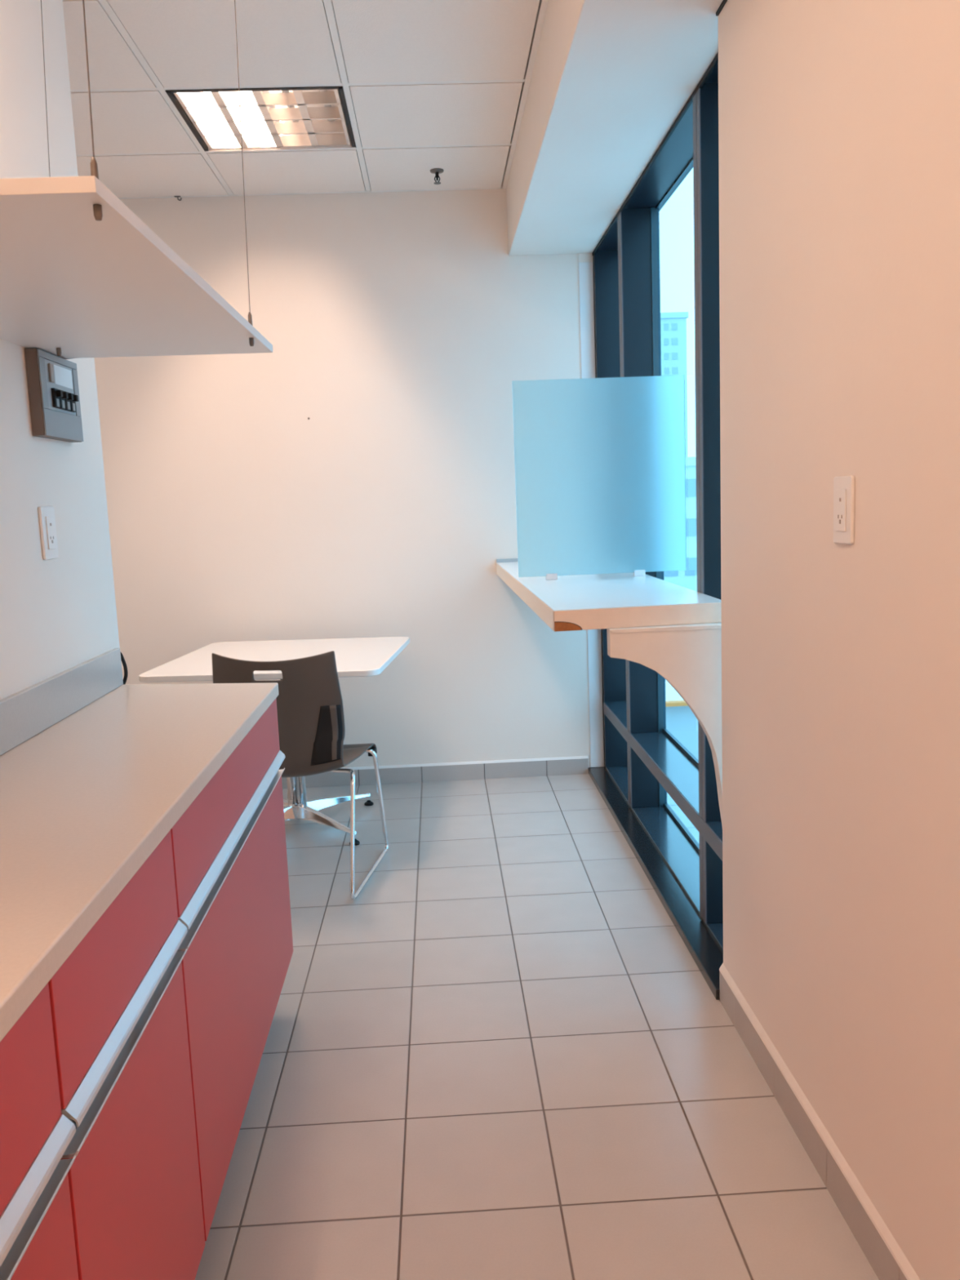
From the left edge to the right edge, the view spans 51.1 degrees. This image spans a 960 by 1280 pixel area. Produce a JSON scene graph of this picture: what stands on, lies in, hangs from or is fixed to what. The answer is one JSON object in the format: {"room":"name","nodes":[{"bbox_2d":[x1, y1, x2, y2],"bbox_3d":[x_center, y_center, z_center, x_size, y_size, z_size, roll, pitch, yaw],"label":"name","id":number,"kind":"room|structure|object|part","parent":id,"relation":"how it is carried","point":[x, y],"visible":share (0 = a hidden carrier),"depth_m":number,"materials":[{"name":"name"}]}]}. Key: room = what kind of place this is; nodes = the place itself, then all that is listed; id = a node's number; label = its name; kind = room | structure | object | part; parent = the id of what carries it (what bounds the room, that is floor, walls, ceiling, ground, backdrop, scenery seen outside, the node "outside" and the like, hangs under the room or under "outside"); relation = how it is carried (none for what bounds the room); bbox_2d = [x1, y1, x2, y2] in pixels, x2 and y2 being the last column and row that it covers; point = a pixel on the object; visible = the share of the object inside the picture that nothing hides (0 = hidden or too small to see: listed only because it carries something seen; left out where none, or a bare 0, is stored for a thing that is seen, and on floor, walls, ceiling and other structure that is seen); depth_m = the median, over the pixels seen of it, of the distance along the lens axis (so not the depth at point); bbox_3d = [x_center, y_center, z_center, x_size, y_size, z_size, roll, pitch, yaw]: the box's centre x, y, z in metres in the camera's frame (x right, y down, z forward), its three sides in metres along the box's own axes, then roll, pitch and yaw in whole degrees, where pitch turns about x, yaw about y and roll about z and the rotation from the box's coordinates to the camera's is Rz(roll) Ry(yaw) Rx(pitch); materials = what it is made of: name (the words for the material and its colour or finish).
{"room":"office break room","nodes":[
{"label":"office break room","id":0,"kind":"room"},
{"bbox_2d":[0,0,119,699],"bbox_3d":[-0.916,-0.064,-0.207,0.130,2.936,5.688,-3,8,-2],"label":"wall","id":1,"kind":"structure","parent":0,"point":[59,615],"depth_m":2.23,"materials":[{"name":"paint"}]},
{"bbox_2d":[38,506,58,559],"bbox_3d":[-0.946,-0.235,2.207,0.010,0.116,0.078,-3,8,-2],"label":"power outlet","id":2,"kind":"object","parent":1,"relation":"attached to","point":[46,513],"visible":1,"depth_m":2.19,"materials":[{"name":"white plastic"}]},
{"bbox_2d":[24,348,83,442],"bbox_3d":[-0.944,-0.543,2.253,0.045,0.182,0.232,-3,8,-2],"label":"control panel","id":3,"kind":"object","parent":1,"relation":"attached to","point":[52,380],"visible":1,"depth_m":2.20,"materials":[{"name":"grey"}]},
{"bbox_3d":[-0.935,-0.550,2.152,0.003,0.107,0.031,-3,8,-2],"label":"rail","id":4,"kind":"part","parent":3,"relation":"part of","materials":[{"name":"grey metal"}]},
{"bbox_3d":[-0.942,-0.625,2.242,0.003,0.015,0.230,-3,8,-2],"label":"rail","id":5,"kind":"part","parent":3,"relation":"part of","materials":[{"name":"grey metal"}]},
{"bbox_3d":[-0.940,-0.564,2.252,0.001,0.106,0.168,-3,8,-2],"label":"panel","id":6,"kind":"part","parent":3,"relation":"part of","materials":[{"name":"grey plastic"}]},
{"bbox_3d":[-0.944,-0.578,2.350,0.003,0.107,0.029,-3,8,-2],"label":"rail","id":7,"kind":"part","parent":3,"relation":"part of","materials":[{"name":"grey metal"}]},
{"bbox_2d":[0,648,123,755],"bbox_3d":[-0.888,0.249,1.318,0.016,0.098,2.660,-3,8,-2],"label":"backsplash","id":8,"kind":"structure","parent":1,"relation":"attached to","point":[25,713],"depth_m":2.18,"materials":[{"name":"stone"}]},
{"bbox_2d":[120,651,128,684],"bbox_3d":[-0.958,0.084,2.691,0.030,0.123,0.010,-3,8,-2],"label":"cable","id":9,"kind":"object","parent":1,"relation":"attached to","point":[125,667],"visible":0.6,"depth_m":2.69,"materials":[{"name":"black plastic"}]},
{"bbox_2d":[0,0,272,359],"bbox_3d":[-0.714,-1.078,1.652,0.503,1.054,1.225,-3,8,-2],"label":"shelf","id":10,"kind":"object","parent":1,"relation":"attached to","point":[82,275],"visible":0.98,"depth_m":1.59,"materials":[{"name":"white laminate"}]},
{"bbox_2d":[70,0,548,199],"bbox_3d":[-1.550,-1.441,0.628,3.682,0.014,7.768,-3,8,-2],"label":"ceiling grid","id":11,"kind":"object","parent":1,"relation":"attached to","point":[328,5],"depth_m":3.38,"materials":[{"name":"white metal"}]},
{"bbox_2d":[62,0,539,197],"bbox_3d":[-1.550,-1.445,0.628,3.633,0.018,7.768,-3,8,-2],"label":"ceiling","id":12,"kind":"structure","parent":0,"point":[185,43],"depth_m":3.29,"materials":[{"name":"tile"}]},
{"bbox_2d":[173,195,182,200],"bbox_3d":[-1.341,-1.962,4.469,0.033,0.021,0.013,-3,8,-2],"label":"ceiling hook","id":13,"kind":"object","parent":12,"relation":"attached to","point":[177,197],"visible":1,"depth_m":4.47,"materials":[{"name":"grey metal"}]},
{"bbox_2d":[164,79,355,152],"bbox_3d":[-0.770,-1.951,3.642,0.590,0.143,0.588,-3,8,-2],"label":"ceiling light","id":14,"kind":"object","parent":12,"relation":"attached to","point":[304,117],"visible":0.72,"depth_m":3.65,"materials":[{"name":"white"}]},
{"bbox_2d":[430,168,444,184],"bbox_3d":[-0.182,-1.964,4.262,0.060,0.056,0.060,-3,8,-2],"label":"sprinkler","id":15,"kind":"object","parent":12,"relation":"attached to","point":[434,171],"visible":1,"depth_m":4.25,"materials":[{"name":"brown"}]},
{"bbox_2d":[331,0,360,138],"bbox_3d":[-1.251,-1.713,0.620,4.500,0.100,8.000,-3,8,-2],"label":"trim","id":16,"kind":"structure","parent":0,"point":[331,0],"depth_m":3.67,"materials":[{"name":"grey metal"}]},
{"bbox_2d":[93,142,604,768],"bbox_3d":[-1.399,-0.733,4.722,4.230,2.950,0.132,-3,8,-2],"label":"wall","id":17,"kind":"structure","parent":0,"point":[402,325],"depth_m":4.67,"materials":[{"name":"paint"}]},
{"bbox_2d":[281,758,588,788],"bbox_3d":[-1.462,0.704,4.843,3.988,0.078,0.010,-3,8,-2],"label":"baseboard","id":18,"kind":"structure","parent":17,"relation":"attached to","point":[566,766],"depth_m":4.89,"materials":[{"name":"tile"}]},
{"bbox_2d":[342,755,588,769],"bbox_3d":[-1.462,0.660,4.837,3.990,0.010,0.010,-3,8,-2],"label":"trim","id":19,"kind":"structure","parent":17,"relation":"attached to","point":[578,757],"depth_m":4.89,"materials":[{"name":"white"}]},
{"bbox_2d":[577,253,593,262],"bbox_3d":[0.483,-1.748,4.596,0.066,0.039,0.008,-3,8,-2],"label":"trim","id":20,"kind":"structure","parent":17,"relation":"attached to","point":[582,257],"depth_m":4.59,"materials":[{"name":"paint"}]},
{"bbox_2d":[578,262,604,767],"bbox_3d":[0.529,-0.553,4.762,0.067,2.375,0.006,-3,8,-2],"label":"trim","id":21,"kind":"structure","parent":17,"relation":"attached to","point":[586,305],"depth_m":4.83,"materials":[{"name":"white metal"}]},
{"bbox_2d":[496,558,722,826],"bbox_3d":[0.382,0.096,3.751,0.493,0.694,2.167,-3,8,-2],"label":"wall-mounted counter","id":22,"kind":"object","parent":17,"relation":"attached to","point":[670,629],"visible":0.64,"depth_m":2.67,"materials":[{"name":"white laminate"}]},
{"bbox_2d":[511,374,686,579],"bbox_3d":[0.432,-0.577,3.602,0.612,0.706,0.018,-3,8,-2],"label":"glass screen","id":23,"kind":"object","parent":22,"relation":"on","point":[600,463],"visible":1,"depth_m":3.60,"materials":[{"name":"blue glass"}]},
{"bbox_2d":[195,773,879,1279],"bbox_3d":[-1.086,1.297,1.089,4.400,0.100,7.900,-3,8,-2],"label":"floor","id":24,"kind":"structure","parent":0,"point":[506,1057],"depth_m":2.34,"materials":[{"name":"tile"}]},
{"bbox_2d":[0,982,78,1279],"bbox_3d":[-0.615,0.824,0.855,0.413,0.865,0.502,-3,8,-3],"label":"base cabinet","id":25,"kind":"object","parent":24,"relation":"on","point":[37,1242],"visible":0.88,"depth_m":0.99,"materials":[{"name":"red"}]},
{"bbox_3d":[-0.445,0.464,0.814,0.020,0.151,0.498,-3,8,-3],"label":"drawer","id":26,"kind":"part","parent":25,"relation":"part of","materials":[{"name":"red laminate"}]},
{"bbox_3d":[-0.431,0.845,0.867,0.020,0.503,0.498,-3,8,-3],"label":"door","id":27,"kind":"part","parent":25,"relation":"part of","materials":[{"name":"red laminate"}]},
{"bbox_2d":[48,830,204,1279],"bbox_3d":[-0.641,0.756,1.354,0.413,0.865,0.502,-3,8,-3],"label":"base cabinet","id":28,"kind":"object","parent":24,"relation":"on","point":[117,1002],"visible":0.69,"depth_m":1.31,"materials":[{"name":"red"}]},
{"bbox_3d":[-0.471,0.396,1.314,0.020,0.151,0.498,-3,8,-3],"label":"drawer","id":29,"kind":"part","parent":28,"relation":"part of","materials":[{"name":"red laminate"}]},
{"bbox_3d":[-0.457,0.776,1.367,0.020,0.503,0.498,-3,8,-3],"label":"door","id":30,"kind":"part","parent":28,"relation":"part of","materials":[{"name":"red laminate"}]},
{"bbox_2d":[170,698,293,1241],"bbox_3d":[-0.682,0.649,2.144,0.413,0.865,1.088,-3,8,-3],"label":"base cabinet","id":31,"kind":"object","parent":24,"relation":"on","point":[229,846],"visible":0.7,"depth_m":1.94,"materials":[{"name":"red laminate"}]},
{"bbox_2d":[0,682,278,1041],"bbox_3d":[-0.674,0.304,1.340,0.438,0.034,2.669,-3,8,-2],"label":"countertop","id":32,"kind":"structure","parent":31,"relation":"on","point":[86,800],"depth_m":1.58,"materials":[{"name":"laminate"}]},
{"bbox_3d":[-0.513,0.289,2.104,0.020,0.151,1.084,-3,8,-3],"label":"drawer","id":33,"kind":"part","parent":31,"relation":"part of","materials":[{"name":"red laminate"}]},
{"bbox_2d":[138,636,409,845],"bbox_3d":[-0.792,0.426,4.242,0.924,0.740,0.924,-2,8,4],"label":"square table","id":34,"kind":"object","parent":24,"relation":"on","point":[356,656],"visible":0.69,"depth_m":4.22,"materials":[{"name":"white laminate"}]},
{"bbox_3d":[-0.920,0.711,4.429,0.047,0.059,0.365,-10,11,-43],"label":"leg","id":35,"kind":"part","parent":34,"relation":"part of","materials":[{"name":"silver metal"}]},
{"bbox_3d":[-0.926,0.750,4.145,0.365,0.059,0.047,-10,11,-43],"label":"leg","id":36,"kind":"part","parent":34,"relation":"part of","materials":[{"name":"silver metal"}]},
{"bbox_3d":[-0.634,0.739,4.144,0.365,0.059,0.047,5,11,43],"label":"leg","id":37,"kind":"part","parent":34,"relation":"part of","materials":[{"name":"silver metal"}]},
{"bbox_3d":[-0.634,0.700,4.421,0.365,0.059,0.047,-10,11,-43],"label":"leg","id":38,"kind":"part","parent":34,"relation":"part of","materials":[{"name":"silver metal"}]},
{"bbox_3d":[-0.504,0.713,4.548,0.020,0.043,0.020,-2,8,4],"label":"glide stem","id":39,"kind":"part","parent":34,"relation":"part of","materials":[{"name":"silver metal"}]},
{"bbox_2d":[211,650,388,901],"bbox_3d":[-0.653,0.438,3.652,0.496,0.865,0.534,-1,8,8],"label":"chair","id":40,"kind":"object","parent":24,"relation":"on","point":[310,708],"visible":0.55,"depth_m":3.39,"materials":[{"name":"black plastic"}]},
{"bbox_3d":[-0.474,0.646,3.659,0.150,0.438,0.531,-1,8,8],"label":"sled leg","id":41,"kind":"part","parent":40,"relation":"part of","materials":[{"name":"silver metal"}]},
{"bbox_2d":[717,0,959,1279],"bbox_3d":[0.908,-0.131,-0.233,0.394,2.936,5.495,-3,8,-2],"label":"wall","id":42,"kind":"structure","parent":0,"point":[839,120],"depth_m":1.74,"materials":[{"name":"paint"}]},
{"bbox_2d":[505,0,723,255],"bbox_3d":[0.564,-1.490,0.715,0.549,0.506,7.768,-3,8,-2],"label":"ceiling beam","id":43,"kind":"structure","parent":42,"relation":"attached to","point":[610,80],"depth_m":2.94,"materials":[{"name":"paint"}]},
{"bbox_2d":[588,766,723,999],"bbox_3d":[0.625,0.790,3.804,0.092,0.030,2.273,-3,8,-2],"label":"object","id":44,"kind":"structure","parent":42,"relation":"attached to","point":[704,950],"depth_m":3.39,"materials":[{"name":"black metal"}]},
{"bbox_2d":[592,52,723,952],"bbox_3d":[0.686,-0.647,3.512,0.166,2.950,2.468,-3,8,-2],"label":"window","id":45,"kind":"structure","parent":42,"relation":"in","point":[643,759],"depth_m":3.65,"materials":[{"name":"grey metal"}]},
{"bbox_2d":[715,0,727,16],"bbox_3d":[0.558,-1.442,2.245,0.012,0.008,0.185,-3,8,-2],"label":"trim","id":46,"kind":"structure","parent":42,"relation":"attached to","point":[723,2],"depth_m":2.30,"materials":[{"name":"black metal"}]},
{"bbox_2d":[719,963,919,1279],"bbox_3d":[0.766,1.288,-0.047,0.019,0.086,5.493,-3,8,-2],"label":"baseboard","id":47,"kind":"structure","parent":42,"relation":"attached to","point":[872,1244],"depth_m":1.99,"materials":[{"name":"tile"}]},
{"bbox_2d":[833,475,854,544],"bbox_3d":[0.626,-0.224,1.735,0.010,0.116,0.078,-3,8,-2],"label":"power outlet","id":48,"kind":"object","parent":42,"relation":"attached to","point":[843,486],"visible":1,"depth_m":1.72,"materials":[{"name":"white plastic"}]},
{"label":"outside","id":49,"kind":"structure","parent":0,"visible":0},
{"bbox_3d":[117.217,-22.430,183.949,550.000,0.200,480.000,-3,8,-2],"label":"ground","id":50,"kind":"structure","parent":49,"visible":0},
{"bbox_2d":[660,311,688,457],"bbox_3d":[17.707,-24.872,125.687,13.500,28.200,14.400,-3,8,-2],"label":"tower block","id":51,"kind":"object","parent":50,"relation":"on","point":[673,325],"visible":0.1,"depth_m":117.54,"materials":[{"name":"grey"}]},
{"bbox_2d":[663,457,697,591],"bbox_3d":[15.538,-8.533,75.288,6.900,9.800,10.400,-3,8,-2],"label":"building","id":52,"kind":"structure","parent":50,"relation":"on","point":[687,579],"depth_m":70.39,"materials":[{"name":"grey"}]},
{"bbox_2d":[665,679,698,759],"bbox_3d":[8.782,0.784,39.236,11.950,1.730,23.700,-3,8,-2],"label":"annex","id":53,"kind":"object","parent":50,"relation":"on","point":[682,722],"visible":0.02,"depth_m":27.85,"materials":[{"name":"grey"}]}
]}

